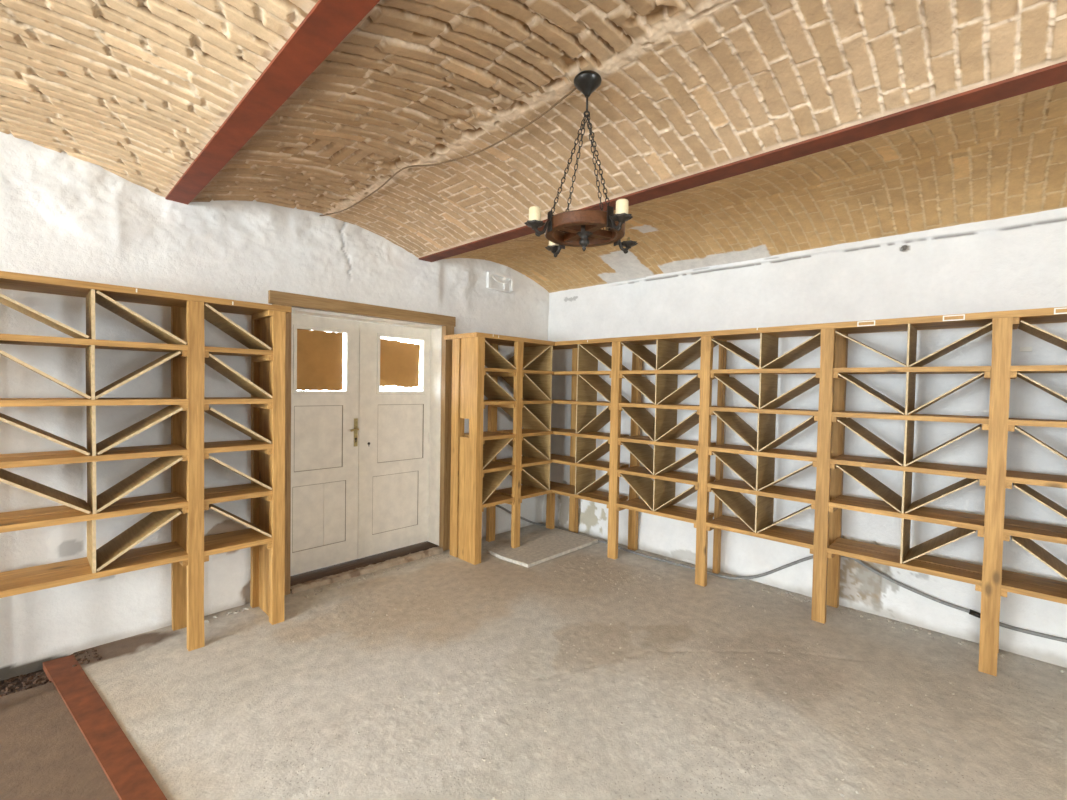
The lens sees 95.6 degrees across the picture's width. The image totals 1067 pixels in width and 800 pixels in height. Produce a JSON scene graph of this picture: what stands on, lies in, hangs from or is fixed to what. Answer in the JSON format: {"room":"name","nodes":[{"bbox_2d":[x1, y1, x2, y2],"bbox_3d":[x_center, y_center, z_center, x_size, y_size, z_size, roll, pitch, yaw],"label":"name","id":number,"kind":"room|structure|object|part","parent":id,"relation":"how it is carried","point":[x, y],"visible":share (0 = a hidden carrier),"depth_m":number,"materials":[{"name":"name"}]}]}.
{"room":"wine cellar","nodes":[
{"label":"wine cellar","id":0,"kind":"room"},
{"bbox_2d":[0,0,318,196],"bbox_3d":[-0.786,-1.222,0.361,5.780,0.170,1.784,2,2,44],"label":"ceiling","id":1,"kind":"structure","parent":0,"point":[135,90],"depth_m":1.88,"materials":[{"name":"brick"}]},
{"bbox_2d":[0,132,548,680],"bbox_3d":[-3.154,-0.005,2.417,0.513,3.030,9.930,2,2,44],"label":"wall","id":2,"kind":"structure","parent":0,"point":[63,215],"depth_m":2.90,"materials":[{"name":"white paint"}]},
{"bbox_2d":[290,314,360,575],"bbox_3d":[-1.699,0.352,3.907,0.110,2.035,0.634,2,2,44],"label":"door","id":3,"kind":"structure","parent":2,"relation":"in","point":[324,351],"depth_m":3.93,"materials":[{"name":"white wood"}]},
{"bbox_3d":[-1.738,0.302,3.909,0.018,0.525,0.398,2,2,44],"label":"panel","id":4,"kind":"part","parent":3,"relation":"part of","materials":[{"name":"white wood"}]},
{"bbox_3d":[-1.740,0.932,3.931,0.023,0.525,0.438,2,2,44],"label":"panel","id":5,"kind":"part","parent":3,"relation":"part of","materials":[{"name":"white wood"}]},
{"bbox_3d":[-1.718,-0.315,3.911,0.003,0.490,0.408,2,2,44],"label":"glass pane","id":6,"kind":"part","parent":3,"relation":"part of","materials":[{"name":"brown"}]},
{"bbox_3d":[-1.510,0.276,4.112,0.005,0.238,0.032,2,2,44],"label":"handle plate","id":7,"kind":"part","parent":3,"relation":"part of","materials":[{"name":"gold metal"}]},
{"bbox_2d":[268,290,455,595],"bbox_3d":[-1.486,0.316,4.166,0.498,2.196,1.610,2,2,44],"label":"door frame","id":8,"kind":"structure","parent":2,"relation":"attached to","point":[446,360],"depth_m":4.49,"materials":[{"name":"brown wood"}]},
{"bbox_2d":[357,322,430,558],"bbox_3d":[-1.257,0.347,4.406,0.061,2.035,0.723,2,2,44],"label":"door","id":9,"kind":"structure","parent":2,"relation":"in","point":[394,430],"depth_m":4.38,"materials":[{"name":"white wood"}]},
{"bbox_3d":[-1.266,0.927,4.429,0.023,0.525,0.476,2,2,44],"label":"panel","id":10,"kind":"part","parent":9,"relation":"part of","materials":[{"name":"white wood"}]},
{"bbox_3d":[-1.224,0.297,4.448,0.018,0.525,0.484,2,2,44],"label":"panel","id":11,"kind":"part","parent":9,"relation":"part of","materials":[{"name":"white wood"}]},
{"bbox_3d":[-1.219,-0.320,4.435,0.003,0.490,0.453,2,2,44],"label":"glass pane","id":12,"kind":"part","parent":9,"relation":"part of","materials":[{"name":"brown"}]},
{"bbox_2d":[486,272,513,292],"bbox_3d":[-0.345,-1.206,4.978,0.058,0.175,0.350,2,2,44],"label":"junction box","id":13,"kind":"object","parent":2,"relation":"attached to","point":[490,276],"visible":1,"depth_m":4.95,"materials":[{"name":"white plastic"}]},
{"bbox_3d":[-0.341,-1.204,4.982,0.058,0.145,0.293,2,2,44],"label":"box lid","id":14,"kind":"part","parent":13,"relation":"part of","materials":[{"name":"white plastic"}]},
{"bbox_2d":[0,522,1066,799],"bbox_3d":[-0.939,1.549,0.310,5.820,0.061,9.210,2,2,44],"label":"floor","id":15,"kind":"structure","parent":0,"point":[217,720],"depth_m":2.40,"materials":[{"name":"concrete"}]},
{"bbox_2d":[0,649,101,696],"bbox_3d":[-2.644,1.456,2.505,0.257,0.070,0.609,2,2,44],"label":"rubble","id":16,"kind":"object","parent":15,"relation":"on","point":[39,680],"visible":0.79,"depth_m":2.55,"materials":[{"name":"stone"}]},
{"bbox_2d":[43,655,166,799],"bbox_3d":[-1.268,1.496,1.661,3.417,0.036,0.118,2,2,37],"label":"beam","id":17,"kind":"structure","parent":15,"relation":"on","point":[123,767],"depth_m":2.11,"materials":[{"name":"red paint"}]},
{"bbox_2d":[0,271,291,650],"bbox_3d":[-2.209,0.420,2.754,0.394,2.036,1.435,2,2,44],"label":"wine rack","id":18,"kind":"object","parent":15,"relation":"on","point":[188,549],"visible":1,"depth_m":2.76,"materials":[{"name":"brown wood"}]},
{"bbox_2d":[0,541,187,597],"bbox_3d":[-2.361,0.893,2.582,0.329,0.030,0.800,2,2,44],"label":"shelf","id":19,"kind":"object","parent":18,"relation":"attached to","point":[35,578],"depth_m":2.52,"materials":[{"name":"brown wood"}]},
{"bbox_2d":[0,492,187,532],"bbox_3d":[-2.356,0.589,2.574,0.329,0.032,0.800,2,2,44],"label":"shelf","id":20,"kind":"object","parent":18,"relation":"attached to","point":[10,521],"depth_m":2.50,"materials":[{"name":"brown wood"}]},
{"bbox_2d":[0,444,187,468],"bbox_3d":[-2.351,0.293,2.566,0.329,0.031,0.800,2,2,44],"label":"shelf","id":21,"kind":"object","parent":18,"relation":"attached to","point":[15,460],"depth_m":2.49,"materials":[{"name":"brown wood"}]},
{"bbox_2d":[0,398,187,406],"bbox_3d":[-2.346,0.009,2.559,0.329,0.030,0.800,2,2,44],"label":"shelf","id":22,"kind":"object","parent":18,"relation":"attached to","point":[4,402],"depth_m":2.46,"materials":[{"name":"brown wood"}]},
{"bbox_2d":[0,334,187,352],"bbox_3d":[-2.340,-0.296,2.551,0.329,0.031,0.800,2,2,44],"label":"shelf","id":23,"kind":"object","parent":18,"relation":"attached to","point":[80,341],"depth_m":2.47,"materials":[{"name":"brown wood"}]},
{"bbox_3d":[-2.200,0.430,3.011,0.052,2.003,0.084,2,2,44],"label":"post","id":24,"kind":"part","parent":18,"relation":"part of","materials":[{"name":"brown wood"}]},
{"bbox_3d":[-1.947,0.440,2.788,0.052,2.003,0.079,2,2,44],"label":"post","id":25,"kind":"part","parent":18,"relation":"part of","materials":[{"name":"brown wood"}]},
{"bbox_2d":[204,528,271,555],"bbox_3d":[-1.907,0.889,3.059,0.329,0.032,0.368,2,2,44],"label":"shelf","id":26,"kind":"object","parent":18,"relation":"attached to","point":[245,538],"depth_m":3.03,"materials":[{"name":"brown wood"}]},
{"bbox_2d":[204,483,272,504],"bbox_3d":[-1.902,0.585,3.051,0.329,0.031,0.368,2,2,44],"label":"shelf","id":27,"kind":"object","parent":18,"relation":"attached to","point":[251,490],"depth_m":3.02,"materials":[{"name":"brown wood"}]},
{"bbox_2d":[204,439,272,453],"bbox_3d":[-1.896,0.289,3.044,0.329,0.030,0.368,2,2,44],"label":"shelf","id":28,"kind":"object","parent":18,"relation":"attached to","point":[255,444],"depth_m":3.00,"materials":[{"name":"brown wood"}]},
{"bbox_2d":[204,397,272,403],"bbox_3d":[-1.891,0.003,3.036,0.329,0.031,0.368,2,2,44],"label":"shelf","id":29,"kind":"object","parent":18,"relation":"attached to","point":[207,400],"depth_m":2.96,"materials":[{"name":"brown wood"}]},
{"bbox_2d":[205,346,272,356],"bbox_3d":[-1.886,-0.300,3.028,0.329,0.031,0.368,2,2,44],"label":"shelf","id":30,"kind":"object","parent":18,"relation":"attached to","point":[265,351],"depth_m":2.96,"materials":[{"name":"brown wood"}]},
{"bbox_3d":[-1.897,0.427,3.330,0.052,2.003,0.073,2,2,44],"label":"post","id":31,"kind":"part","parent":18,"relation":"part of","materials":[{"name":"brown wood"}]},
{"bbox_3d":[-1.647,0.437,3.111,0.064,2.003,0.076,2,2,44],"label":"post","id":32,"kind":"part","parent":18,"relation":"part of","materials":[{"name":"brown wood"}]},
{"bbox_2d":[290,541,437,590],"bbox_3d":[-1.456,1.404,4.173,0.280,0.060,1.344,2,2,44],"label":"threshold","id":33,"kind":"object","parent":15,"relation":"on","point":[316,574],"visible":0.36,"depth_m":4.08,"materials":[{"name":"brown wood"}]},
{"bbox_2d":[290,546,442,593],"bbox_3d":[-1.318,1.417,4.042,0.120,0.081,1.340,2,2,44],"label":"threshold","id":34,"kind":"structure","parent":15,"relation":"on","point":[370,568],"depth_m":3.98,"materials":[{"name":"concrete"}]},
{"bbox_2d":[444,332,554,564],"bbox_3d":[-0.319,0.416,4.678,0.468,2.010,1.019,2,2,44],"label":"wine rack","id":35,"kind":"object","parent":15,"relation":"on","point":[476,473],"visible":1,"depth_m":4.46,"materials":[{"name":"brown wood"}]},
{"bbox_3d":[-0.690,0.435,4.405,0.103,1.972,0.073,2,2,44],"label":"post","id":36,"kind":"part","parent":35,"relation":"part of","materials":[{"name":"brown wood"}]},
{"bbox_3d":[-0.485,0.444,4.212,0.053,1.972,0.079,2,2,44],"label":"post","id":37,"kind":"part","parent":35,"relation":"part of","materials":[{"name":"brown wood"}]},
{"bbox_2d":[464,431,515,439],"bbox_3d":[-0.436,0.330,4.494,0.368,0.031,0.401,2,2,44],"label":"shelf","id":38,"kind":"object","parent":35,"relation":"attached to","point":[488,435],"depth_m":4.45,"materials":[{"name":"brown wood"}]},
{"bbox_3d":[-0.413,0.429,4.824,0.052,1.972,0.084,2,2,44],"label":"post","id":39,"kind":"part","parent":35,"relation":"part of","materials":[{"name":"brown wood"}]},
{"bbox_2d":[482,493,514,507],"bbox_3d":[-0.447,0.926,4.509,0.368,0.031,0.401,2,2,44],"label":"shelf","id":40,"kind":"object","parent":35,"relation":"attached to","point":[494,499],"depth_m":4.45,"materials":[{"name":"brown wood"}]},
{"bbox_2d":[483,461,514,472],"bbox_3d":[-0.442,0.620,4.501,0.368,0.031,0.401,2,2,44],"label":"shelf","id":41,"kind":"object","parent":35,"relation":"attached to","point":[493,466],"depth_m":4.45,"materials":[{"name":"brown wood"}]},
{"bbox_2d":[484,400,515,404],"bbox_3d":[-0.431,0.020,4.485,0.368,0.032,0.401,2,2,44],"label":"shelf","id":42,"kind":"object","parent":35,"relation":"attached to","point":[486,402],"depth_m":4.39,"materials":[{"name":"brown wood"}]},
{"bbox_2d":[484,368,516,372],"bbox_3d":[-0.426,-0.274,4.478,0.368,0.031,0.401,2,2,44],"label":"shelf","id":43,"kind":"object","parent":35,"relation":"attached to","point":[486,370],"depth_m":4.39,"materials":[{"name":"brown wood"}]},
{"bbox_3d":[-0.153,0.423,4.554,0.047,1.936,0.080,2,2,44],"label":"post","id":44,"kind":"part","parent":35,"relation":"part of","materials":[{"name":"brown wood"}]},
{"bbox_2d":[495,485,551,499],"bbox_3d":[-0.103,0.923,4.871,0.368,0.030,0.446,2,2,44],"label":"shelf","id":45,"kind":"object","parent":35,"relation":"attached to","point":[527,491],"depth_m":4.82,"materials":[{"name":"brown wood"}]},
{"bbox_2d":[495,456,551,466],"bbox_3d":[-0.097,0.616,4.863,0.368,0.031,0.446,2,2,44],"label":"shelf","id":46,"kind":"object","parent":35,"relation":"attached to","point":[526,461],"depth_m":4.82,"materials":[{"name":"brown wood"}]},
{"bbox_2d":[496,429,552,436],"bbox_3d":[-0.092,0.327,4.855,0.368,0.031,0.446,2,2,44],"label":"shelf","id":47,"kind":"object","parent":35,"relation":"attached to","point":[525,432],"depth_m":4.81,"materials":[{"name":"brown wood"}]},
{"bbox_2d":[504,399,552,403],"bbox_3d":[-0.086,0.016,4.847,0.368,0.032,0.446,2,2,44],"label":"shelf","id":48,"kind":"object","parent":35,"relation":"attached to","point":[522,401],"depth_m":4.76,"materials":[{"name":"brown wood"}]},
{"bbox_2d":[523,370,553,373],"bbox_3d":[-0.081,-0.277,4.839,0.368,0.031,0.446,2,2,44],"label":"shelf","id":49,"kind":"object","parent":35,"relation":"attached to","point":[524,371],"depth_m":4.72,"materials":[{"name":"brown wood"}]},
{"bbox_2d":[487,528,597,567],"bbox_3d":[0.089,1.408,4.676,0.565,0.029,1.025,2,2,44],"label":"board","id":50,"kind":"object","parent":15,"relation":"on","point":[535,549],"visible":1,"depth_m":4.59,"materials":[{"name":"white wood"}]},
{"bbox_2d":[496,505,1066,642],"bbox_3d":[1.877,1.263,3.744,5.258,0.436,0.822,2,2,33],"label":"conduit","id":51,"kind":"object","parent":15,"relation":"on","point":[971,612],"visible":0.73,"depth_m":3.42,"materials":[{"name":"grey plastic"}]},
{"bbox_2d":[523,307,1066,676],"bbox_3d":[1.663,0.473,3.777,4.585,2.014,0.415,2,2,44],"label":"wine rack","id":52,"kind":"object","parent":15,"relation":"on","point":[826,544],"visible":0.98,"depth_m":3.44,"materials":[{"name":"brown wood"}]},
{"bbox_3d":[0.182,1.157,5.202,0.083,0.445,0.052,2,2,44],"label":"post","id":53,"kind":"part","parent":52,"relation":"part of","materials":[{"name":"brown wood"}]},
{"bbox_3d":[0.444,0.435,5.160,0.083,1.972,0.062,2,2,44],"label":"post","id":54,"kind":"part","parent":52,"relation":"part of","materials":[{"name":"brown wood"}]},
{"bbox_2d":[552,371,610,374],"bbox_3d":[0.419,-0.270,4.906,1.111,0.030,0.323,2,2,44],"label":"shelf","id":55,"kind":"object","parent":52,"relation":"attached to","point":[555,372],"depth_m":4.66,"materials":[{"name":"brown wood"}]},
{"bbox_2d":[550,481,627,504],"bbox_3d":[0.398,0.929,4.938,1.111,0.032,0.323,2,2,44],"label":"shelf","id":56,"kind":"object","parent":52,"relation":"attached to","point":[594,495],"depth_m":4.76,"materials":[{"name":"brown wood"}]},
{"bbox_2d":[550,454,628,470],"bbox_3d":[0.403,0.622,4.930,1.111,0.031,0.323,2,2,44],"label":"shelf","id":57,"kind":"object","parent":52,"relation":"attached to","point":[594,463],"depth_m":4.74,"materials":[{"name":"brown wood"}]},
{"bbox_2d":[551,427,628,439],"bbox_3d":[0.408,0.334,4.922,1.111,0.031,0.323,2,2,44],"label":"shelf","id":58,"kind":"object","parent":52,"relation":"attached to","point":[585,434],"depth_m":4.73,"materials":[{"name":"brown wood"}]},
{"bbox_2d":[552,399,629,405],"bbox_3d":[0.414,0.021,4.914,1.111,0.031,0.323,2,2,44],"label":"shelf","id":59,"kind":"object","parent":52,"relation":"attached to","point":[574,402],"depth_m":4.70,"materials":[{"name":"brown wood"}]},
{"bbox_3d":[0.741,0.461,4.408,0.089,1.972,0.045,2,2,44],"label":"post","id":60,"kind":"part","parent":52,"relation":"part of","materials":[{"name":"brown wood"}]},
{"bbox_3d":[0.976,0.458,4.654,0.082,1.972,0.052,2,2,44],"label":"post","id":61,"kind":"part","parent":52,"relation":"part of","materials":[{"name":"brown wood"}]},
{"bbox_2d":[619,370,699,374],"bbox_3d":[1.160,-0.238,4.205,0.758,0.031,0.328,2,2,44],"label":"shelf","id":62,"kind":"object","parent":52,"relation":"attached to","point":[633,372],"depth_m":4.13,"materials":[{"name":"brown wood"}]},
{"bbox_2d":[616,498,713,523],"bbox_3d":[1.139,0.962,4.237,0.758,0.031,0.328,2,2,44],"label":"shelf","id":63,"kind":"object","parent":52,"relation":"attached to","point":[671,511],"depth_m":4.15,"materials":[{"name":"brown wood"}]},
{"bbox_2d":[617,466,714,485],"bbox_3d":[1.144,0.653,4.229,0.758,0.030,0.328,2,2,44],"label":"shelf","id":64,"kind":"object","parent":52,"relation":"attached to","point":[670,475],"depth_m":4.15,"materials":[{"name":"brown wood"}]},
{"bbox_2d":[618,435,715,448],"bbox_3d":[1.149,0.365,4.221,0.758,0.032,0.328,2,2,44],"label":"shelf","id":65,"kind":"object","parent":52,"relation":"attached to","point":[669,441],"depth_m":4.14,"materials":[{"name":"brown wood"}]},
{"bbox_2d":[619,403,716,409],"bbox_3d":[1.155,0.054,4.213,0.758,0.030,0.328,2,2,44],"label":"shelf","id":66,"kind":"object","parent":52,"relation":"attached to","point":[622,406],"depth_m":4.14,"materials":[{"name":"brown wood"}]},
{"bbox_3d":[1.349,0.487,3.829,0.082,1.972,0.046,2,2,44],"label":"post","id":67,"kind":"part","parent":52,"relation":"part of","materials":[{"name":"brown wood"}]},
{"bbox_3d":[1.569,0.484,4.082,0.044,1.972,0.062,2,2,44],"label":"post","id":68,"kind":"part","parent":52,"relation":"part of","materials":[{"name":"brown wood"}]},
{"bbox_2d":[706,515,813,548],"bbox_3d":[1.742,0.987,3.662,0.754,0.030,0.328,2,2,44],"label":"shelf","id":69,"kind":"object","parent":52,"relation":"attached to","point":[796,537],"depth_m":3.59,"materials":[{"name":"brown wood"}]},
{"bbox_2d":[707,478,815,503],"bbox_3d":[1.748,0.680,3.654,0.754,0.030,0.328,2,2,44],"label":"shelf","id":70,"kind":"object","parent":52,"relation":"attached to","point":[786,493],"depth_m":3.58,"materials":[{"name":"brown wood"}]},
{"bbox_2d":[708,444,816,461],"bbox_3d":[1.753,0.392,3.647,0.754,0.031,0.328,2,2,44],"label":"shelf","id":71,"kind":"object","parent":52,"relation":"attached to","point":[760,453],"depth_m":3.57,"materials":[{"name":"brown wood"}]},
{"bbox_2d":[709,406,817,415],"bbox_3d":[1.759,0.080,3.638,0.754,0.030,0.328,2,2,44],"label":"shelf","id":72,"kind":"object","parent":52,"relation":"attached to","point":[761,410],"depth_m":3.56,"materials":[{"name":"brown wood"}]},
{"bbox_2d":[710,368,819,373],"bbox_3d":[1.764,-0.213,3.630,0.754,0.032,0.328,2,2,44],"label":"shelf","id":73,"kind":"object","parent":52,"relation":"attached to","point":[761,370],"depth_m":3.52,"materials":[{"name":"brown wood"}]},
{"bbox_3d":[1.951,0.512,3.256,0.082,1.972,0.045,2,2,44],"label":"post","id":74,"kind":"part","parent":52,"relation":"part of","materials":[{"name":"brown wood"}]},
{"bbox_3d":[2.189,0.510,3.499,0.082,1.972,0.052,2,2,44],"label":"post","id":75,"kind":"part","parent":52,"relation":"part of","materials":[{"name":"brown wood"}]},
{"bbox_2d":[827,537,982,585],"bbox_3d":[2.346,1.013,3.088,0.758,0.031,0.328,2,2,44],"label":"shelf","id":76,"kind":"object","parent":52,"relation":"attached to","point":[951,569],"depth_m":3.01,"materials":[{"name":"brown wood"}]},
{"bbox_2d":[829,495,984,530],"bbox_3d":[2.352,0.705,3.079,0.758,0.031,0.328,2,2,44],"label":"shelf","id":77,"kind":"object","parent":52,"relation":"attached to","point":[974,522],"depth_m":2.99,"materials":[{"name":"brown wood"}]},
{"bbox_2d":[830,454,986,479],"bbox_3d":[2.357,0.417,3.072,0.758,0.032,0.328,2,2,44],"label":"shelf","id":78,"kind":"object","parent":52,"relation":"attached to","point":[975,473],"depth_m":2.98,"materials":[{"name":"brown wood"}]},
{"bbox_2d":[832,411,988,423],"bbox_3d":[2.362,0.105,3.064,0.758,0.031,0.328,2,2,44],"label":"shelf","id":79,"kind":"object","parent":52,"relation":"attached to","point":[909,416],"depth_m":2.95,"materials":[{"name":"brown wood"}]},
{"bbox_2d":[833,366,990,373],"bbox_3d":[2.368,-0.185,3.056,0.758,0.031,0.328,2,2,44],"label":"shelf","id":80,"kind":"object","parent":52,"relation":"attached to","point":[907,369],"depth_m":2.95,"materials":[{"name":"brown wood"}]},
{"bbox_3d":[2.556,0.538,2.681,0.080,1.972,0.045,2,2,44],"label":"post","id":81,"kind":"part","parent":52,"relation":"part of","materials":[{"name":"brown wood"}]},
{"bbox_2d":[1001,570,1066,604],"bbox_3d":[2.952,1.039,2.512,0.760,0.030,0.328,2,2,44],"label":"shelf","id":82,"kind":"object","parent":52,"relation":"attached to","point":[1013,582],"depth_m":2.64,"materials":[{"name":"brown wood"}]},
{"bbox_2d":[1003,518,1066,544],"bbox_3d":[2.957,0.731,2.503,0.760,0.030,0.328,2,2,44],"label":"shelf","id":83,"kind":"object","parent":52,"relation":"attached to","point":[1024,529],"depth_m":2.63,"materials":[{"name":"brown wood"}]},
{"bbox_2d":[1006,470,1066,488],"bbox_3d":[2.962,0.444,2.496,0.760,0.030,0.328,2,2,44],"label":"shelf","id":84,"kind":"object","parent":52,"relation":"attached to","point":[1039,479],"depth_m":2.61,"materials":[{"name":"brown wood"}]},
{"bbox_2d":[1008,418,1066,427],"bbox_3d":[2.968,0.133,2.488,0.760,0.032,0.328,2,2,44],"label":"shelf","id":85,"kind":"object","parent":52,"relation":"attached to","point":[1012,422],"depth_m":2.58,"materials":[{"name":"brown wood"}]},
{"bbox_2d":[1011,365,1066,372],"bbox_3d":[2.973,-0.160,2.480,0.760,0.031,0.328,2,2,44],"label":"shelf","id":86,"kind":"object","parent":52,"relation":"attached to","point":[1028,368],"depth_m":2.57,"materials":[{"name":"brown wood"}]},
{"bbox_2d":[191,0,1066,257],"bbox_3d":[0.478,-1.257,1.688,5.780,0.214,1.729,2,2,44],"label":"ceiling","id":87,"kind":"structure","parent":0,"point":[687,87],"depth_m":1.99,"materials":[{"name":"brick"}]},
{"bbox_2d":[319,87,576,215],"bbox_3d":[-0.693,-1.337,2.835,2.402,0.028,0.117,2,2,41],"label":"cord","id":88,"kind":"object","parent":87,"relation":"attached to","point":[575,88],"visible":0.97,"depth_m":2.61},
{"bbox_2d":[524,70,637,257],"bbox_3d":[0.211,-0.949,1.952,0.407,0.692,0.407,1,2,15],"label":"chandelier","id":89,"kind":"object","parent":87,"relation":"hanging from","point":[574,228],"visible":1,"depth_m":1.91,"materials":[{"name":"brown wood"}]},
{"bbox_3d":[0.033,-0.662,1.861,0.077,0.073,0.013,0,2,-30],"label":"arm","id":90,"kind":"part","parent":89,"relation":"part of","materials":[{"name":"metal"}]},
{"bbox_3d":[0.107,-0.668,2.133,0.013,0.073,0.077,0,2,-30],"label":"arm","id":91,"kind":"part","parent":89,"relation":"part of","materials":[{"name":"metal"}]},
{"bbox_3d":[0.141,-0.935,1.913,0.160,0.423,0.014,0,2,-30],"label":"chain","id":92,"kind":"part","parent":89,"relation":"part of","materials":[{"name":"metal"}]},
{"bbox_3d":[0.171,-0.938,2.023,0.014,0.423,0.160,0,2,-30],"label":"chain","id":93,"kind":"part","parent":89,"relation":"part of","materials":[{"name":"metal"}]},
{"bbox_3d":[0.215,-1.188,1.946,0.028,0.102,0.009,1,2,3],"label":"rod","id":94,"kind":"part","parent":89,"relation":"part of","materials":[{"name":"metal"}]},
{"bbox_3d":[0.263,-0.936,2.014,0.014,0.423,0.160,2,2,40],"label":"chain","id":95,"kind":"part","parent":89,"relation":"part of","materials":[{"name":"metal"}]},
{"bbox_3d":[0.251,-0.932,1.882,0.014,0.423,0.160,0,2,-30],"label":"chain","id":96,"kind":"part","parent":89,"relation":"part of","materials":[{"name":"metal"}]},
{"bbox_3d":[0.305,-0.656,1.787,0.013,0.073,0.077,0,2,-30],"label":"arm","id":97,"kind":"part","parent":89,"relation":"part of","materials":[{"name":"metal"}]},
{"bbox_3d":[0.379,-0.661,2.058,0.077,0.073,0.013,0,2,-30],"label":"arm","id":98,"kind":"part","parent":89,"relation":"part of","materials":[{"name":"metal"}]},
{"bbox_2d":[445,82,1066,292],"bbox_3d":[1.700,-1.220,2.974,5.780,0.199,1.631,2,2,44],"label":"ceiling","id":99,"kind":"structure","parent":0,"point":[1007,157],"depth_m":3.00,"materials":[{"name":"brick"}]},
{"bbox_2d":[542,207,1066,667],"bbox_3d":[2.302,0.056,3.766,6.600,3.030,0.454,2,2,44],"label":"wall","id":100,"kind":"structure","parent":0,"point":[1019,262],"depth_m":3.40,"materials":[{"name":"white paint"}]},
{"bbox_2d":[1020,347,1031,351],"bbox_3d":[2.941,-0.303,2.891,0.052,0.027,0.025,2,2,44],"label":"tag","id":101,"kind":"object","parent":100,"relation":"attached to","point":[1022,349],"visible":1,"depth_m":2.89,"materials":[{"name":"white paper"}]},
{"bbox_3d":[1.280,0.185,-1.802,0.400,3.030,9.130,2,2,44],"label":"wall","id":102,"kind":"structure","parent":0,"visible":0},
{"bbox_2d":[165,0,379,204],"bbox_3d":[-0.159,-1.241,1.048,5.900,0.200,0.115,2,2,44],"label":"steel beam","id":103,"kind":"structure","parent":102,"relation":"attached to","point":[328,22],"depth_m":1.79,"materials":[{"name":"red metal"}]},
{"bbox_2d":[419,61,1066,261],"bbox_3d":[1.092,-1.254,2.362,5.900,0.200,0.133,2,2,44],"label":"steel beam","id":104,"kind":"structure","parent":102,"relation":"attached to","point":[1054,74],"depth_m":2.12,"materials":[{"name":"red metal"}]}
]}

